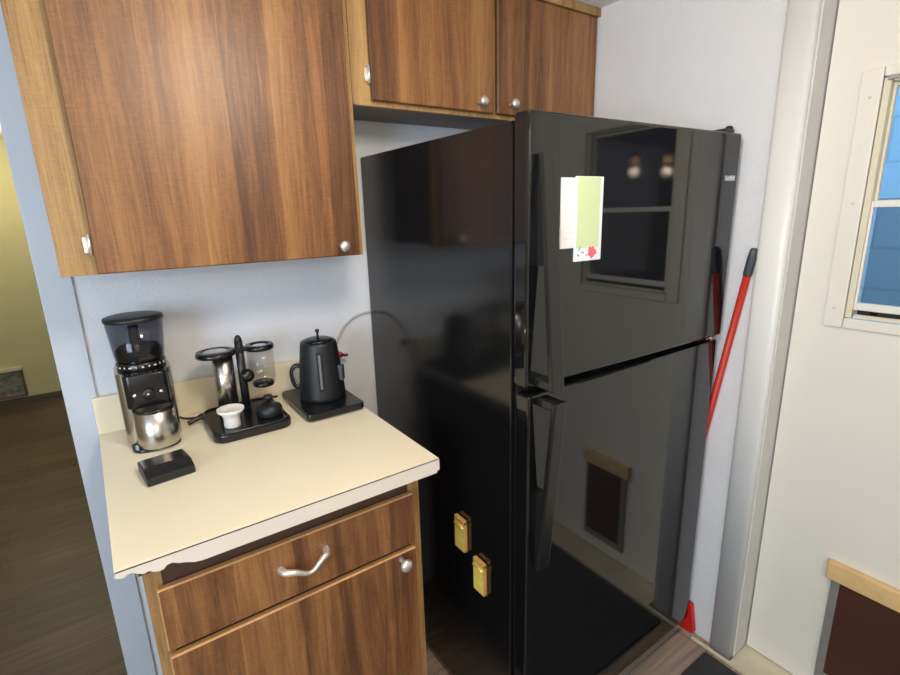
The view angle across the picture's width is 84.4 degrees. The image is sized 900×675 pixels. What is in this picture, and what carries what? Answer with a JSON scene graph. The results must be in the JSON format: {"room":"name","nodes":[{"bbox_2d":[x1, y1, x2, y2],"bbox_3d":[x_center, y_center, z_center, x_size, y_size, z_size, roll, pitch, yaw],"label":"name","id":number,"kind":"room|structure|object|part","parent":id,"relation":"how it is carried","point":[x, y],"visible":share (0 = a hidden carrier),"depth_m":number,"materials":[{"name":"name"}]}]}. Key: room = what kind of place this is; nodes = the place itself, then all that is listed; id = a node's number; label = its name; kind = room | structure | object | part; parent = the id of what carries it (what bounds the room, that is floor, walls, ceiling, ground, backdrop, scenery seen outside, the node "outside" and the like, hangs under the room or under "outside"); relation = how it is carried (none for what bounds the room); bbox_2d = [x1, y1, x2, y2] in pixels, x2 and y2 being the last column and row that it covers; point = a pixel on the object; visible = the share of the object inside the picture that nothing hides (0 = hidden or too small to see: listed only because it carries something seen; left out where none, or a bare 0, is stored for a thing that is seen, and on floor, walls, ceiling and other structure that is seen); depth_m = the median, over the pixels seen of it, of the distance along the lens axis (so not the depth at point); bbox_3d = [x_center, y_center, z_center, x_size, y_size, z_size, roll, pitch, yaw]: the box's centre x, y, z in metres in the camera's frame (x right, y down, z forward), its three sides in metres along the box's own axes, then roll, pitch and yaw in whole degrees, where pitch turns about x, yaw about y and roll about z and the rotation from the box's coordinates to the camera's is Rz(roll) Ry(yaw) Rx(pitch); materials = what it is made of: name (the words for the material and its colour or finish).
{"room":"kitchen","nodes":[
{"label":"kitchen","id":0,"kind":"room"},
{"bbox_2d":[0,139,61,400],"bbox_3d":[-3.067,-0.573,4.250,3.360,2.058,0.100,-11,17,-33],"label":"wall","id":1,"kind":"structure","parent":0,"point":[25,342],"depth_m":3.98,"materials":[{"name":"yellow paint"}]},
{"bbox_2d":[0,366,27,399],"bbox_3d":[-3.619,0.380,3.992,0.313,0.250,0.036,-11,17,-33],"label":"framed panel","id":2,"kind":"object","parent":1,"relation":"attached to","point":[12,381],"visible":1,"depth_m":4.03,"materials":[{"name":"beige"}]},
{"bbox_2d":[0,390,62,406],"bbox_3d":[-3.016,0.415,4.445,3.140,0.045,0.012,-11,17,-33],"label":"baseboard","id":3,"kind":"structure","parent":1,"relation":"attached to","point":[56,393],"depth_m":4.13,"materials":[{"name":"grey"}]},
{"bbox_2d":[72,120,470,674],"bbox_3d":[-0.249,-0.012,1.703,1.708,2.058,0.100,-11,17,-33],"label":"wall","id":4,"kind":"structure","parent":0,"point":[282,303],"depth_m":1.40,"materials":[{"name":"white paint"}]},
{"bbox_2d":[0,3,156,674],"bbox_3d":[-0.930,0.122,1.248,0.064,2.057,0.114,-11,17,-33],"label":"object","id":5,"kind":"structure","parent":4,"relation":"attached to","point":[57,293],"depth_m":1.17,"materials":[{"name":"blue paint"}]},
{"bbox_2d":[0,0,362,276],"bbox_3d":[-0.555,-0.540,1.126,0.646,0.733,0.277,-11,17,-33],"label":"upper cabinet","id":6,"kind":"object","parent":4,"relation":"attached to","point":[164,134],"visible":1,"depth_m":1.03,"materials":[{"name":"brown wood"}]},
{"bbox_3d":[-0.267,-0.230,1.252,0.028,0.028,0.035,-11,17,-33],"label":"knob","id":7,"kind":"part","parent":6,"relation":"part of","materials":[{"name":"silver metal"}]},
{"bbox_2d":[91,359,299,434],"bbox_3d":[-0.629,0.146,1.392,0.604,0.095,0.018,-11,17,-33],"label":"backsplash","id":8,"kind":"structure","parent":4,"relation":"attached to","point":[196,395],"depth_m":1.35,"materials":[{"name":"beige laminate"}]},
{"bbox_2d":[339,351,347,356],"bbox_3d":[-0.341,0.052,1.567,0.027,0.016,0.036,-11,17,-33],"label":"plug","id":9,"kind":"object","parent":4,"relation":"attached to","point":[341,354],"visible":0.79,"depth_m":1.56,"materials":[{"name":"red plastic"}]},
{"bbox_2d":[336,311,370,343],"bbox_3d":[-0.276,0.011,1.621,0.255,0.194,0.007,-11,17,-33],"label":"power cord","id":10,"kind":"object","parent":4,"relation":"attached to","point":[366,312],"visible":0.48,"depth_m":1.57,"materials":[{"name":"grey plastic"}]},
{"bbox_2d":[345,0,600,129],"bbox_3d":[0.071,-0.844,1.503,0.891,0.363,0.277,-11,17,-33],"label":"upper cabinet","id":11,"kind":"object","parent":4,"relation":"attached to","point":[458,64],"visible":0.94,"depth_m":1.40,"materials":[{"name":"brown wood"}]},
{"bbox_3d":[-0.039,-0.787,1.319,0.394,0.324,0.014,-11,17,-33],"label":"door","id":12,"kind":"part","parent":11,"relation":"part of","materials":[{"name":"brown wood"}]},
{"bbox_3d":[0.114,-0.830,1.442,0.891,0.363,0.018,-11,17,-33],"label":"frame","id":13,"kind":"part","parent":11,"relation":"part of","materials":[{"name":"brown wood"}]},
{"bbox_3d":[0.092,-0.669,1.407,0.028,0.028,0.035,-11,17,-33],"label":"knob","id":14,"kind":"part","parent":11,"relation":"part of","materials":[{"name":"silver metal"}]},
{"bbox_3d":[0.189,-0.692,1.471,0.028,0.028,0.035,-11,17,-33],"label":"knob","id":15,"kind":"part","parent":11,"relation":"part of","materials":[{"name":"silver metal"}]},
{"bbox_3d":[0.309,-0.855,1.552,0.426,0.324,0.014,-11,17,-33],"label":"door","id":16,"kind":"part","parent":11,"relation":"part of","materials":[{"name":"brown wood"}]},
{"bbox_2d":[0,0,618,138],"bbox_3d":[-1.085,-0.957,1.169,3.360,0.080,7.150,-11,17,-33],"label":"ceiling","id":17,"kind":"structure","parent":0,"point":[597,3],"depth_m":1.57,"materials":[{"name":"white paint"}]},
{"bbox_2d":[0,396,741,674],"bbox_3d":[-0.969,1.090,1.726,3.300,0.050,6.950,-11,17,-33],"label":"floor","id":18,"kind":"structure","parent":0,"point":[57,615],"depth_m":2.09,"materials":[{"name":"brown wood"}]},
{"bbox_2d":[142,480,426,674],"bbox_3d":[-0.429,0.708,1.270,0.522,0.882,0.652,-11,17,-33],"label":"base cabinet","id":19,"kind":"object","parent":18,"relation":"on","point":[338,592],"visible":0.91,"depth_m":0.97,"materials":[{"name":"brown wood"}]},
{"bbox_2d":[91,359,439,578],"bbox_3d":[-0.453,0.220,1.150,0.604,0.128,0.636,-11,17,-33],"label":"countertop","id":20,"kind":"structure","parent":19,"relation":"on","point":[241,492],"depth_m":1.02,"materials":[{"name":"beige laminate"}]},
{"bbox_2d":[101,311,181,452],"bbox_3d":[-0.714,0.099,1.162,0.121,0.304,0.172,-11,17,-33],"label":"coffee grinder","id":21,"kind":"object","parent":20,"relation":"on","point":[142,373],"visible":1,"depth_m":1.13,"materials":[{"name":"black plastic"}]},
{"bbox_3d":[-0.732,-0.047,1.145,0.121,0.012,0.121,-11,17,-33],"label":"lid","id":22,"kind":"part","parent":21,"relation":"part of","materials":[{"name":"black plastic"}]},
{"bbox_3d":[-0.734,0.010,1.157,0.026,0.079,0.026,-11,17,-33],"label":"feed post","id":23,"kind":"part","parent":21,"relation":"part of","materials":[{"name":"black plastic"}]},
{"bbox_3d":[-0.698,0.115,1.142,0.088,0.078,0.055,-11,17,-33],"label":"control panel","id":24,"kind":"part","parent":21,"relation":"part of","materials":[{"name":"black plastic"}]},
{"bbox_2d":[132,399,180,449],"bbox_3d":[-0.682,0.201,1.155,0.087,0.092,0.087,-11,17,-33],"label":"cup","id":25,"kind":"object","parent":21,"relation":"on","point":[156,425],"depth_m":1.13,"materials":[{"name":"silver metal"}]},
{"bbox_2d":[137,449,195,486],"bbox_3d":[-0.594,0.269,1.039,0.089,0.027,0.089,-14,19,-40],"label":"scale","id":26,"kind":"object","parent":20,"relation":"on","point":[165,467],"visible":1,"depth_m":1.02,"materials":[{"name":"black plastic"}]},
{"bbox_3d":[-0.604,0.256,1.047,0.082,0.005,0.054,-14,19,-40],"label":"plate","id":27,"kind":"part","parent":26,"relation":"part of","materials":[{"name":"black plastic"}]},
{"bbox_2d":[179,395,277,419],"bbox_3d":[-0.612,0.188,1.373,0.271,0.022,0.021,-14,18,-40],"label":"power cord","id":28,"kind":"object","parent":20,"relation":"on","point":[180,417],"visible":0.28,"depth_m":1.31,"materials":[{"name":"black plastic"}]},
{"bbox_2d":[187,335,290,443],"bbox_3d":[-0.540,0.115,1.251,0.231,0.220,0.206,-11,17,-33],"label":"coffee maker","id":29,"kind":"object","parent":20,"relation":"on","point":[251,425],"visible":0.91,"depth_m":1.27,"materials":[{"name":"black plastic"}]},
{"bbox_2d":[216,403,243,428],"bbox_3d":[-0.532,0.194,1.209,0.063,0.046,0.063,-11,17,-33],"label":"cup","id":30,"kind":"object","parent":29,"relation":"on","point":[230,413],"visible":1,"depth_m":1.20,"materials":[{"name":"white ceramic"}]},
{"bbox_3d":[-0.555,0.033,1.285,0.192,0.013,0.094,-11,17,-33],"label":"ring arm","id":31,"kind":"part","parent":29,"relation":"part of","materials":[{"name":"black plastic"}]},
{"bbox_2d":[187,397,290,443],"bbox_3d":[-0.542,0.210,1.272,0.220,0.024,0.206,-11,17,-33],"label":"tray","id":32,"kind":"object","parent":29,"relation":"attached to","point":[251,425],"depth_m":1.23,"materials":[{"name":"black plastic"}]},
{"bbox_3d":[-0.532,0.099,1.302,0.036,0.036,0.038,-11,17,-33],"label":"clamp knob","id":33,"kind":"part","parent":29,"relation":"part of","materials":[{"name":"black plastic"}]},
{"bbox_2d":[256,394,282,418],"bbox_3d":[-0.465,0.172,1.273,0.064,0.054,0.064,-11,17,-33],"label":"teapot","id":34,"kind":"object","parent":29,"relation":"on","point":[269,409],"visible":1,"depth_m":1.26,"materials":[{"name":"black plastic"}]},
{"bbox_3d":[-0.465,0.156,1.269,0.025,0.020,0.025,-11,17,-33],"label":"knob","id":35,"kind":"part","parent":34,"relation":"part of","materials":[{"name":"black plastic"}]},
{"bbox_2d":[282,388,363,421],"bbox_3d":[-0.360,0.176,1.395,0.158,0.021,0.231,-11,17,-33],"label":"base","id":36,"kind":"object","parent":20,"relation":"on","point":[349,402],"visible":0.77,"depth_m":1.33,"materials":[{"name":"black plastic"}]},
{"bbox_2d":[289,329,345,403],"bbox_3d":[-0.360,0.070,1.374,0.126,0.193,0.126,9,17,36],"label":"electric kettle","id":37,"kind":"object","parent":36,"relation":"on","point":[321,370],"visible":1,"depth_m":1.33,"materials":[{"name":"black"}]},
{"bbox_3d":[-0.427,0.108,1.372,0.032,0.075,0.012,-4,14,-9],"label":"handle","id":38,"kind":"part","parent":37,"relation":"part of","materials":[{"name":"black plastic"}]},
{"bbox_3d":[-0.362,0.004,1.357,0.080,0.009,0.080,-11,17,-33],"label":"lid","id":39,"kind":"part","parent":37,"relation":"part of","materials":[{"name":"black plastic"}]},
{"bbox_2d":[338,364,344,379],"bbox_3d":[-0.304,0.095,1.370,0.022,0.044,0.020,1,14,10],"label":"switch","id":40,"kind":"object","parent":37,"relation":"attached to","point":[341,373],"depth_m":1.36,"materials":[{"name":"grey plastic"}]},
{"bbox_3d":[-0.291,0.354,0.957,0.468,0.050,0.018,-11,17,-33],"label":"rail","id":41,"kind":"part","parent":19,"relation":"part of","materials":[{"name":"brown wood"}]},
{"bbox_3d":[-0.286,0.496,0.992,0.468,0.022,0.018,-11,17,-33],"label":"rail","id":42,"kind":"part","parent":19,"relation":"part of","materials":[{"name":"brown wood"}]},
{"bbox_3d":[-0.270,0.787,1.048,0.484,0.589,0.015,-11,17,-33],"label":"door","id":43,"kind":"part","parent":19,"relation":"part of","materials":[{"name":"brown wood"}]},
{"bbox_3d":[-0.271,0.430,0.939,0.105,0.031,0.031,-11,17,-33],"label":"pull handle","id":44,"kind":"part","parent":19,"relation":"part of","materials":[{"name":"silver metal"}]},
{"bbox_3d":[-0.097,0.487,1.069,0.028,0.028,0.035,-11,17,-33],"label":"knob","id":45,"kind":"part","parent":19,"relation":"part of","materials":[{"name":"silver metal"}]},
{"bbox_2d":[360,109,740,674],"bbox_3d":[0.286,0.227,1.574,0.751,1.628,0.797,-11,17,-33],"label":"refrigerator","id":46,"kind":"object","parent":18,"relation":"on","point":[562,404],"visible":0.97,"depth_m":1.23,"materials":[{"name":"black metal"}]},
{"bbox_2d":[453,513,468,552],"bbox_3d":[0.028,0.532,1.349,0.016,0.101,0.049,-11,17,-33],"label":"clip","id":47,"kind":"object","parent":46,"relation":"attached to","point":[461,524],"visible":1,"depth_m":1.34,"materials":[{"name":"gold metal"}]},
{"bbox_2d":[472,555,487,596],"bbox_3d":[0.077,0.627,1.304,0.016,0.101,0.049,-11,17,-33],"label":"clip","id":48,"kind":"object","parent":46,"relation":"attached to","point":[480,568],"visible":1,"depth_m":1.29,"materials":[{"name":"gold metal"}]},
{"bbox_3d":[0.200,-0.119,0.980,0.035,0.466,0.058,-11,17,-33],"label":"handle","id":49,"kind":"part","parent":46,"relation":"part of","materials":[{"name":"black plastic"}]},
{"bbox_3d":[0.217,0.334,1.088,0.034,0.422,0.057,-11,17,-33],"label":"handle","id":50,"kind":"part","parent":46,"relation":"part of","materials":[{"name":"black"}]},
{"bbox_2d":[559,177,575,248],"bbox_3d":[0.239,-0.252,1.009,0.040,0.140,0.004,-11,17,-32],"label":"paper pad","id":51,"kind":"object","parent":46,"relation":"attached to","point":[568,185],"visible":1,"depth_m":1.01,"materials":[{"name":"white paper"}]},
{"bbox_2d":[573,176,603,261],"bbox_3d":[0.291,-0.248,1.043,0.080,0.172,0.007,-11,17,-32],"label":"paper pad","id":52,"kind":"object","parent":46,"relation":"attached to","point":[589,189],"visible":1,"depth_m":1.04,"materials":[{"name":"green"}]},
{"bbox_3d":[0.289,-0.260,1.036,0.068,0.143,0.001,-11,17,-32],"label":"green panel","id":53,"kind":"part","parent":52,"relation":"part of","materials":[{"name":"green paper"}]},
{"bbox_2d":[588,246,595,257],"bbox_3d":[0.305,-0.183,1.064,0.028,0.025,0.001,-11,17,-33],"label":"print","id":54,"kind":"object","parent":52,"relation":"attached to","point":[591,249],"depth_m":1.06,"materials":[{"name":"red"}]},
{"bbox_3d":[0.474,0.535,1.381,0.750,0.978,0.044,-11,17,-33],"label":"door","id":55,"kind":"part","parent":46,"relation":"part of","materials":[{"name":"black metal"}]},
{"bbox_3d":[0.453,-0.218,1.192,0.750,0.546,0.044,-11,17,-32],"label":"freezer door","id":56,"kind":"part","parent":46,"relation":"part of","materials":[{"name":"black metal"}]},
{"bbox_2d":[680,652,737,674],"bbox_3d":[0.626,1.207,0.958,1.138,0.008,0.898,-11,17,-33],"label":"door mat","id":57,"kind":"object","parent":18,"relation":"on","point":[705,664],"visible":1,"depth_m":1.57,"materials":[{"name":"black fabric"}]},
{"bbox_2d":[677,248,757,635],"bbox_3d":[0.785,0.374,1.583,0.028,1.310,0.215,-11,17,-33],"label":"broom","id":58,"kind":"object","parent":18,"relation":"on","point":[687,625],"visible":0.59,"depth_m":1.45,"materials":[{"name":"red plastic"}]},
{"bbox_2d":[691,635,792,674],"bbox_3d":[1.163,1.091,1.353,0.179,0.012,0.951,-11,17,-33],"label":"threshold","id":59,"kind":"object","parent":18,"relation":"on","point":[748,661],"visible":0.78,"depth_m":1.58,"materials":[{"name":"beige wood"}]},
{"bbox_2d":[593,0,822,657],"bbox_3d":[0.274,-0.182,2.318,0.120,2.058,6.950,-11,17,-33],"label":"wall","id":60,"kind":"structure","parent":0,"point":[698,64],"depth_m":1.43,"materials":[{"name":"white paint"}]},
{"bbox_2d":[709,0,839,658],"bbox_3d":[1.149,0.104,1.081,0.141,2.058,0.907,-11,17,-33],"label":"door frame","id":61,"kind":"structure","parent":60,"relation":"attached to","point":[802,16],"depth_m":1.34,"materials":[{"name":"white paint"}]},
{"bbox_2d":[747,0,899,674],"bbox_3d":[1.195,0.140,1.078,0.060,1.956,0.820,-11,17,-33],"label":"door","id":62,"kind":"structure","parent":60,"relation":"in","point":[826,599],"depth_m":1.30,"materials":[{"name":"white paint"}]},
{"bbox_3d":[1.131,0.853,1.355,0.012,0.333,0.192,-11,17,-33],"label":"rail","id":63,"kind":"part","parent":62,"relation":"part of","materials":[{"name":"grey metal"}]},
{"bbox_3d":[1.129,-0.168,1.093,0.014,0.266,0.354,-11,17,-33],"label":"sash","id":64,"kind":"part","parent":62,"relation":"part of","materials":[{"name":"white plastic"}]},
{"bbox_3d":[1.133,-0.424,1.037,0.013,0.272,0.354,-11,17,-33],"label":"sash","id":65,"kind":"part","parent":62,"relation":"part of","materials":[{"name":"beige wood"}]},
{"bbox_3d":[3.334,0.793,3.133,5.400,0.100,12.000,-11,17,-33],"label":"ground","id":66,"kind":"structure","parent":0,"visible":0},
{"bbox_2d":[851,86,899,324],"bbox_3d":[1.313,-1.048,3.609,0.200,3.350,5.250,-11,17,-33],"label":"window","id":67,"kind":"structure","parent":66,"relation":"on","point":[881,277],"depth_m":2.40,"materials":[{"name":"clear glass"}]}
]}

